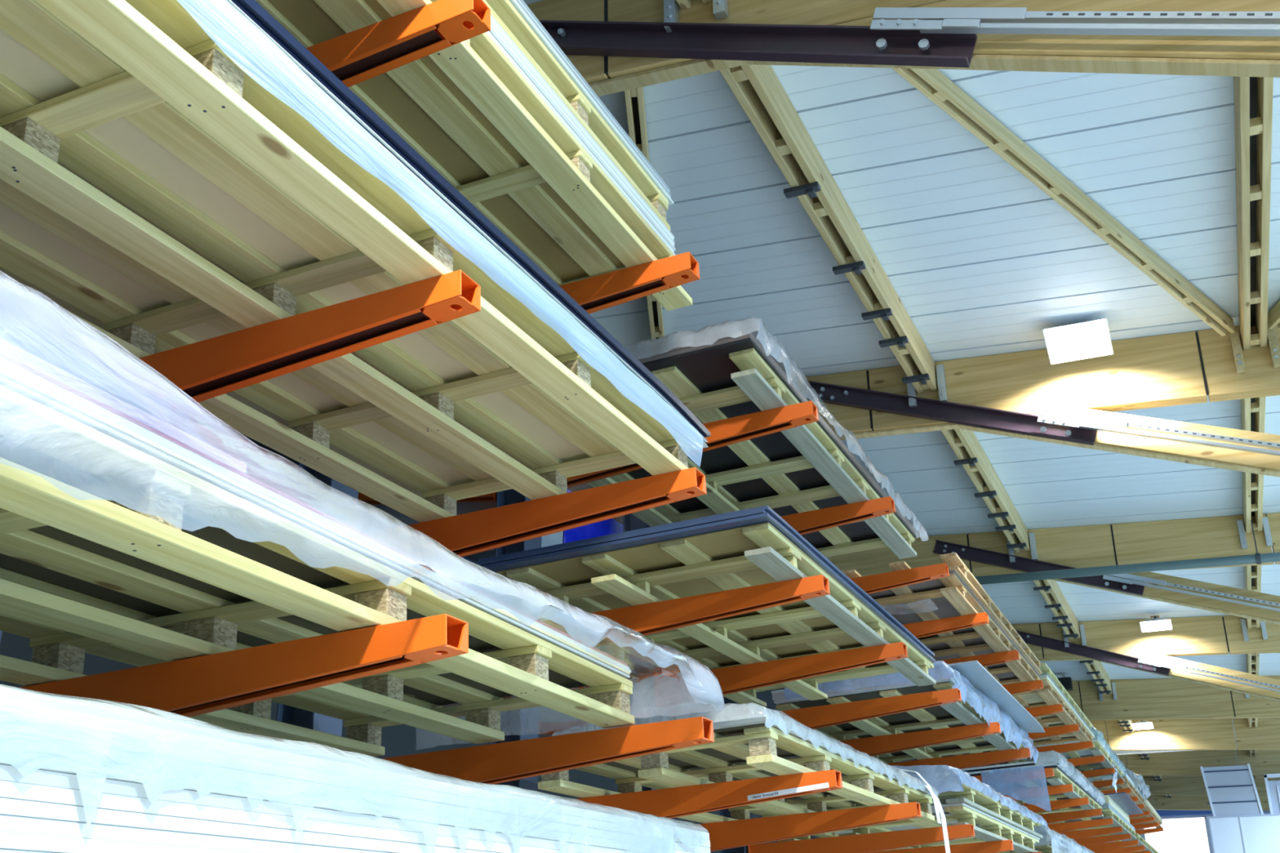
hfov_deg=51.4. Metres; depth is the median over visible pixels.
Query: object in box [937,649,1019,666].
rack arm
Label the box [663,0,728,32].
purlin
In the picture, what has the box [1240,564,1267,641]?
purlin
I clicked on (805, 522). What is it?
rack arm
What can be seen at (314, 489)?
column
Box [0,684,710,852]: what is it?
plastic film
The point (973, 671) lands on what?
panel
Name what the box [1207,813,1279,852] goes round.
wall
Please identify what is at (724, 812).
column
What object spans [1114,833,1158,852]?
pallet
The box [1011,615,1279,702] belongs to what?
roof beam
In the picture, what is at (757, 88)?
purlin
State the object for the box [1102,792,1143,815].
panel
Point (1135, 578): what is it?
rail
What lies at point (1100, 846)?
rack arm
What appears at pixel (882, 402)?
channel
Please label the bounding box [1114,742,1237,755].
cable tray
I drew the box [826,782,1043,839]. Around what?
pallet
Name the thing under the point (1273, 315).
diagonal brace
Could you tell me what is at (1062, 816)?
rack arm
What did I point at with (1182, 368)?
roof beam
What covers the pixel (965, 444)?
purlin
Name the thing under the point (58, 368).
plastic film
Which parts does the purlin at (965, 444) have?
hanger plate, hanger plate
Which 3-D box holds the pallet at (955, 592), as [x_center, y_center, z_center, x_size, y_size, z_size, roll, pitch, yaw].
[2.473,1.891,11.196,1.196,0.178,4.300,-9,-23,21]
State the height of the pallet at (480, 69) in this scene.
0.184 m
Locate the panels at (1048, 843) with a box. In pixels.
[1034,842,1052,849]
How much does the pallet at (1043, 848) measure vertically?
0.178 m
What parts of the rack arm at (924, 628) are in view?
tip plate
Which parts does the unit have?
casing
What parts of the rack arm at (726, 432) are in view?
plate, tip plate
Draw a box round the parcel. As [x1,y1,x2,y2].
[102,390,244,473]
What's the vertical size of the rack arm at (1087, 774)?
0.251 m
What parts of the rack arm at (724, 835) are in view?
tip plate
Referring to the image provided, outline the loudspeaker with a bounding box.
[1057,675,1072,690]
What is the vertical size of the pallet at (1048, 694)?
0.178 m
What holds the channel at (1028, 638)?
attached to the roof beam at (1218, 634)
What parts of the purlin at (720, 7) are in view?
hanger plate, hanger plate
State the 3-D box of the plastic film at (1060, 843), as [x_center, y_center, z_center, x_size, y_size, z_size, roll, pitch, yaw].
[3.944,4.456,13.671,1.246,0.357,5.206,-10,-23,21]
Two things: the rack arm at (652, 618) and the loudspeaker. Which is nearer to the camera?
the rack arm at (652, 618)
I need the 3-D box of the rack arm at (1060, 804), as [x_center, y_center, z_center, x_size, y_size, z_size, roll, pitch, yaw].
[4.303,4.325,14.879,1.403,0.251,0.132,-9,-23,21]
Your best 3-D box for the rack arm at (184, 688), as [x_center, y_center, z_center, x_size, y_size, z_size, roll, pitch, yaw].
[-1.025,0.628,3.011,1.403,0.251,0.132,-9,-23,21]
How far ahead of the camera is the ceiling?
8.62 m
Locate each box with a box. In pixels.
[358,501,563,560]
[562,488,622,543]
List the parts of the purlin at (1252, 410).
hanger plate, hanger plate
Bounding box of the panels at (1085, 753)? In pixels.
[1020,738,1124,777]
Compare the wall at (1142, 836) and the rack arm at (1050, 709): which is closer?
the rack arm at (1050, 709)
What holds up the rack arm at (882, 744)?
attached to the column at (811, 837)
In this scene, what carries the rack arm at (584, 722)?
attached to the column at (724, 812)
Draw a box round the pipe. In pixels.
[973,520,1279,584]
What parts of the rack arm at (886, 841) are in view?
tip plate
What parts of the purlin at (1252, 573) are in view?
hanger plate, hanger plate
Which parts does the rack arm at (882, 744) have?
tip plate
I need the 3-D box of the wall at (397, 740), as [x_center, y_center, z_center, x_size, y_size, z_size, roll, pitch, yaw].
[0.822,5.825,18.959,0.100,6.300,55.000,-9,-23,21]
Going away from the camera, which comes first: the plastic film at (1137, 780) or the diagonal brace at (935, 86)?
the diagonal brace at (935, 86)
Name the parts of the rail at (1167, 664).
rail, rail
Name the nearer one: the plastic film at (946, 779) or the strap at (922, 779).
the strap at (922, 779)
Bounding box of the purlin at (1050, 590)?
[1033,579,1086,647]
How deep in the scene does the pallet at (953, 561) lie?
10.07 m
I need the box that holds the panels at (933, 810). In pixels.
[834,802,1039,842]
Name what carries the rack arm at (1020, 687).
attached to the column
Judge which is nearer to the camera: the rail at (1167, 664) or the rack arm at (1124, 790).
the rail at (1167, 664)
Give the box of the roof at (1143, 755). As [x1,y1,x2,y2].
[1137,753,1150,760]
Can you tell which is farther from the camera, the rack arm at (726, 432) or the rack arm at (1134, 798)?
the rack arm at (1134, 798)
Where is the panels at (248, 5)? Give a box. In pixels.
[235,0,708,437]
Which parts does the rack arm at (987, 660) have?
tip plate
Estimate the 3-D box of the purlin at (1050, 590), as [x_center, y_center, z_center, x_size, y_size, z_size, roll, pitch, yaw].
[5.232,2.164,16.852,0.292,0.360,4.852,-9,-23,21]
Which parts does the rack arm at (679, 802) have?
tip plate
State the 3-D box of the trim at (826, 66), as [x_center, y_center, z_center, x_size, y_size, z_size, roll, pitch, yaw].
[8.184,2.036,17.021,16.000,1.088,55.000,-9,-23,21]
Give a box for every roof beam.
[527,0,1279,96]
[797,324,1279,477]
[829,512,1279,625]
[955,748,1279,776]
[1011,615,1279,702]
[1066,675,1279,720]
[1089,718,1279,751]
[1137,775,1279,795]
[1145,795,1270,811]
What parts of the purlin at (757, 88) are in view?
hanger plate, hanger plate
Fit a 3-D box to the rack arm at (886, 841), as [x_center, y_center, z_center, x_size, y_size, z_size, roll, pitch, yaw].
[1.347,2.605,8.156,1.403,0.251,0.132,-9,-23,21]
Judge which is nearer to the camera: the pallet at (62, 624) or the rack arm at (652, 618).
the pallet at (62, 624)
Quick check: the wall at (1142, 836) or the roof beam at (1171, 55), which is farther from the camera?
the wall at (1142, 836)
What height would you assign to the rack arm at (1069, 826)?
0.251 m
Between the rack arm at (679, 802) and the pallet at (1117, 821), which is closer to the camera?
the rack arm at (679, 802)
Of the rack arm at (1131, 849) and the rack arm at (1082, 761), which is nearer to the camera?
the rack arm at (1082, 761)
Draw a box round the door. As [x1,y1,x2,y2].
[1143,815,1213,852]
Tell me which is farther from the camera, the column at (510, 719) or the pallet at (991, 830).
the pallet at (991, 830)
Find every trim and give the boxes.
[605,66,1279,753]
[1154,807,1265,816]
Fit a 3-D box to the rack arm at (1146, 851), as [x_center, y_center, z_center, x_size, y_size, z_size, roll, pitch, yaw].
[8.454,7.785,23.882,1.403,0.251,0.132,-9,-23,21]
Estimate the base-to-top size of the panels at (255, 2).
0.073 m
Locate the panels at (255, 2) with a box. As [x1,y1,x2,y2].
[250,0,710,436]
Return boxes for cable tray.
[870,7,1279,50]
[1037,408,1279,456]
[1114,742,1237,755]
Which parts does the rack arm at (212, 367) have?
plate, tip plate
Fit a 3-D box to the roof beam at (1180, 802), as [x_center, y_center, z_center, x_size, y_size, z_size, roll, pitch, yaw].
[16.270,11.321,40.317,10.968,1.243,0.140,-9,-23,21]
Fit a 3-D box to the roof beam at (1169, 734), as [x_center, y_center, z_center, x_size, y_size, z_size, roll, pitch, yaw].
[10.340,6.379,27.455,10.968,1.243,0.140,-9,-23,21]
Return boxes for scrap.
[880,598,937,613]
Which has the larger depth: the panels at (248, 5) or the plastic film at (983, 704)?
the plastic film at (983, 704)
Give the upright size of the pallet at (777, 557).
0.178 m
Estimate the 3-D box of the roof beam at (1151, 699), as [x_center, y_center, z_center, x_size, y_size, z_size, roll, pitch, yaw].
[8.363,4.763,23.154,10.968,1.313,0.143,-9,-23,21]
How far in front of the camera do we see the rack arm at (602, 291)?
4.71 m
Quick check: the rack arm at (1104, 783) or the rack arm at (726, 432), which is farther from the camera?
the rack arm at (1104, 783)
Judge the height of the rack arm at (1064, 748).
0.251 m
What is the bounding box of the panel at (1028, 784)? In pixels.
[980,764,1051,812]
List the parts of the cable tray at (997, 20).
rail, rail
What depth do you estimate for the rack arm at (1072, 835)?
18.62 m
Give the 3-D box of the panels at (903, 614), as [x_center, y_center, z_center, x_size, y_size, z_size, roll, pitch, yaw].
[2.444,1.825,11.211,1.249,0.077,4.300,-9,-23,21]
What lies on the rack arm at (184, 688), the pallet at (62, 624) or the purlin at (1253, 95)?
the pallet at (62, 624)
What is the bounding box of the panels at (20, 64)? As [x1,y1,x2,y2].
[0,28,590,497]
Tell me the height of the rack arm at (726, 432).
0.251 m
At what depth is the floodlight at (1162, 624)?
18.20 m
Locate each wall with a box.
[0,631,912,852]
[1104,795,1270,852]
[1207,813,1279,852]
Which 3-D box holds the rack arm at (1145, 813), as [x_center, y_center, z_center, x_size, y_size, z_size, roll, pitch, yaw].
[9.037,7.536,25.458,1.403,0.251,0.132,-9,-23,21]
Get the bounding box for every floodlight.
[1042,318,1113,364]
[1132,720,1153,729]
[1139,615,1173,632]
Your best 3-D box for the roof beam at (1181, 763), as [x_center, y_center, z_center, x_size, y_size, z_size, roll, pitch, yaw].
[12.316,8.026,31.742,10.968,1.243,0.140,-9,-23,21]
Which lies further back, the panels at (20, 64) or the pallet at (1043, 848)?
the pallet at (1043, 848)
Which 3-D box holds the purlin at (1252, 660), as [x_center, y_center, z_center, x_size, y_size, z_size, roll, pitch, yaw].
[9.350,3.579,20.241,0.292,0.360,4.852,-9,-23,21]
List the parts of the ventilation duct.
corner post, corner post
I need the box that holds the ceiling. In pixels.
[523,0,1279,768]
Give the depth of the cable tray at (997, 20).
5.15 m
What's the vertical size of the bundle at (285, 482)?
0.355 m
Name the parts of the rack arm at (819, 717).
tip plate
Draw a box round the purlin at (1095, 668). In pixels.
[1079,660,1117,701]
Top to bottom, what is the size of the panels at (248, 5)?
0.073 m
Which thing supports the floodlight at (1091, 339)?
attached to the ceiling
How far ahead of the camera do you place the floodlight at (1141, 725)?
27.12 m
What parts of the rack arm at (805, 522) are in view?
plate, tip plate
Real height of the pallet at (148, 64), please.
0.184 m
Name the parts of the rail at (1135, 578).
rail, rail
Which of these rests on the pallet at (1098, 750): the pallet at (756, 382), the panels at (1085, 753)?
the panels at (1085, 753)
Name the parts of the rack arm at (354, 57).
plate, tip plate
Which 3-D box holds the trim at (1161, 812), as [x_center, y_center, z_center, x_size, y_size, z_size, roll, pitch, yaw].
[21.056,11.225,39.552,11.600,0.260,0.110,-9,-23,21]
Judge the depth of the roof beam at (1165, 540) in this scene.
14.16 m
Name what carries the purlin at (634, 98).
attached to the ceiling
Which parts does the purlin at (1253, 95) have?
hanger plate, hanger plate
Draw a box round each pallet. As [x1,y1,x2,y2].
[0,0,688,522]
[0,430,635,755]
[255,0,692,311]
[483,0,670,231]
[506,524,936,706]
[537,725,934,829]
[587,347,916,559]
[775,682,1026,763]
[777,805,1039,852]
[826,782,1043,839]
[842,552,1042,674]
[874,573,1041,690]
[990,679,1095,751]
[1000,844,1052,852]
[1008,741,1124,782]
[1015,768,1103,817]
[1040,662,1094,734]
[1048,808,1137,839]
[1094,776,1145,806]
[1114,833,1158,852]
[1128,801,1161,828]
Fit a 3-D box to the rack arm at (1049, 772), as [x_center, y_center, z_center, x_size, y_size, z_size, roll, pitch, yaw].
[3.117,3.337,12.307,1.403,0.251,0.132,-9,-23,21]
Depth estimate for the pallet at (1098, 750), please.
18.23 m
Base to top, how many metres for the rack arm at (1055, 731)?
0.251 m
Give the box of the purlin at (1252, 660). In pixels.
[1244,653,1259,698]
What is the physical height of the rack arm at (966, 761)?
0.251 m
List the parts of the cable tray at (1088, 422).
rail, rail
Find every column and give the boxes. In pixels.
[275,462,358,736]
[488,488,541,791]
[622,513,655,791]
[720,696,752,852]
[782,688,817,839]
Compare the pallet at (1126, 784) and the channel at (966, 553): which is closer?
the channel at (966, 553)
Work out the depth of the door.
41.08 m
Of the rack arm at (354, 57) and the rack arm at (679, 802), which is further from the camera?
the rack arm at (679, 802)
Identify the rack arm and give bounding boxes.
[17,613,468,719]
[139,269,480,402]
[306,0,490,87]
[357,492,496,505]
[374,466,706,555]
[386,716,714,783]
[537,721,589,734]
[559,251,699,313]
[566,400,818,488]
[573,769,842,818]
[592,574,830,635]
[653,641,907,695]
[700,802,921,851]
[747,824,975,852]
[781,496,895,534]
[784,688,961,729]
[840,721,1000,755]
[850,563,949,594]
[872,840,1013,852]
[887,747,1031,769]
[902,612,989,638]
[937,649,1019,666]
[955,724,1079,755]
[969,768,1054,782]
[976,741,1093,767]
[1001,680,1043,694]
[1008,784,1073,801]
[1019,797,1088,813]
[1025,704,1063,717]
[1040,808,1102,823]
[1047,818,1113,832]
[1059,826,1123,839]
[1067,755,1105,766]
[1072,834,1131,845]
[1079,768,1115,777]
[1084,840,1138,851]
[1090,778,1124,788]
[1094,845,1145,852]
[1100,788,1131,794]
[1128,811,1150,817]
[1128,850,1151,852]
[1129,817,1155,824]
[1130,796,1137,801]
[1132,822,1159,830]
[1134,827,1163,835]
[1136,804,1144,808]
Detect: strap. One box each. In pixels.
[896,768,941,823]
[923,783,950,852]
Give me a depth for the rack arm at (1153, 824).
27.86 m
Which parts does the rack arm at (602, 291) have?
plate, tip plate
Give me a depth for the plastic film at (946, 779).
7.96 m
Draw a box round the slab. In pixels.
[1103,795,1129,822]
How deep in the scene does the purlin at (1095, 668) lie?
21.90 m
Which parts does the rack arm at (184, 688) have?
plate, tip plate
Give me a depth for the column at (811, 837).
9.75 m
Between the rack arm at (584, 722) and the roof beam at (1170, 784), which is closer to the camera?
the rack arm at (584, 722)
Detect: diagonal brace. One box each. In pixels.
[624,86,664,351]
[891,67,1235,336]
[1267,301,1279,328]
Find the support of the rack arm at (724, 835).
attached to the column at (630, 522)
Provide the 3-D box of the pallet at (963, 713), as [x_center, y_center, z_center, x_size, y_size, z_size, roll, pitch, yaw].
[2.124,2.379,10.236,1.196,0.178,3.300,-9,-23,21]
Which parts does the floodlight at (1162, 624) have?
glass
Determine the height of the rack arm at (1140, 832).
0.251 m
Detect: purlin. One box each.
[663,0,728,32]
[719,63,947,407]
[941,428,1037,563]
[1033,579,1086,647]
[1079,660,1117,701]
[1230,75,1279,373]
[1236,396,1272,549]
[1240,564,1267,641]
[1244,653,1259,698]
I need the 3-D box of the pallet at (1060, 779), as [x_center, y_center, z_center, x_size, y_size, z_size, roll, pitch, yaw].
[4.454,4.282,15.195,1.196,0.178,4.600,-9,-23,21]
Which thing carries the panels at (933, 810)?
on the pallet at (991, 830)
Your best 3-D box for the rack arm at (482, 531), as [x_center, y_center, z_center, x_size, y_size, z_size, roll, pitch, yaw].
[-0.441,0.371,4.590,1.403,0.251,0.132,-9,-23,21]
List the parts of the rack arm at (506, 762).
tip plate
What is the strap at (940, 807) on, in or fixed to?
hanging from the plastic film at (787, 723)
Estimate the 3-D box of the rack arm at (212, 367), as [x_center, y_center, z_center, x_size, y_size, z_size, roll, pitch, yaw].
[-1.034,-0.123,3.304,1.403,0.251,0.132,-9,-23,21]
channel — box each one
[538,19,977,67]
[804,381,1097,445]
[933,539,1144,595]
[1015,630,1169,675]
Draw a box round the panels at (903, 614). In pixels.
[868,569,1039,680]
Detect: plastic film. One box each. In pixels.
[0,273,724,750]
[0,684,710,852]
[176,0,703,466]
[552,702,939,797]
[644,320,925,541]
[785,660,1037,763]
[895,764,1048,828]
[1033,825,1095,852]
[1035,750,1106,804]
[1090,727,1126,775]
[1111,761,1118,791]
[1125,768,1150,804]
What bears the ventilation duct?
on the wall at (1251, 833)
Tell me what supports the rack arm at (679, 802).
attached to the column at (510, 719)
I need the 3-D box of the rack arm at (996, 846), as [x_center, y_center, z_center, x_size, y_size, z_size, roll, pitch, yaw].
[1.940,3.099,9.442,1.403,0.251,0.132,-9,-23,21]
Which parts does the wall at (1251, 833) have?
rail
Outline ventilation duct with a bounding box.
[1200,764,1263,816]
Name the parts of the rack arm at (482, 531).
plate, tip plate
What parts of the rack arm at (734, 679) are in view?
tip plate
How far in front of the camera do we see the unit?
29.32 m
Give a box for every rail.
[1102,573,1279,612]
[1137,655,1279,692]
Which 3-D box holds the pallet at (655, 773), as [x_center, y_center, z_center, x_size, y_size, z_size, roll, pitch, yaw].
[0.633,1.800,6.516,1.005,0.184,3.000,-9,-23,21]
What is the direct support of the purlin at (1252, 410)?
attached to the ceiling
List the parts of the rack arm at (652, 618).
plate, tip plate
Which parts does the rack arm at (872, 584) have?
plate, tip plate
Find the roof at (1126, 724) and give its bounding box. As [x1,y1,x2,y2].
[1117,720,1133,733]
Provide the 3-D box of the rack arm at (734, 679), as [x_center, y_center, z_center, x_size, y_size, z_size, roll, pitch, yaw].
[0.745,1.360,7.162,1.403,0.251,0.132,-9,-23,21]
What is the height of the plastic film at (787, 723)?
0.133 m
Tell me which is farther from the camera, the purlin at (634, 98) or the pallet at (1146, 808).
the pallet at (1146, 808)
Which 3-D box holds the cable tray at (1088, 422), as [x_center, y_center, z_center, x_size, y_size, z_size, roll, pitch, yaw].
[4.894,0.238,8.792,4.257,1.464,0.080,-10,-23,22]
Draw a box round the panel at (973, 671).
[950,660,1044,733]
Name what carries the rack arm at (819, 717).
attached to the column at (724, 812)
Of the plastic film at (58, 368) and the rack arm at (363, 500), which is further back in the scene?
the rack arm at (363, 500)
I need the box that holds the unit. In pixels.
[1263,773,1279,813]
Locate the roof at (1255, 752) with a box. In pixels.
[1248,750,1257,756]
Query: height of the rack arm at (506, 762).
0.251 m

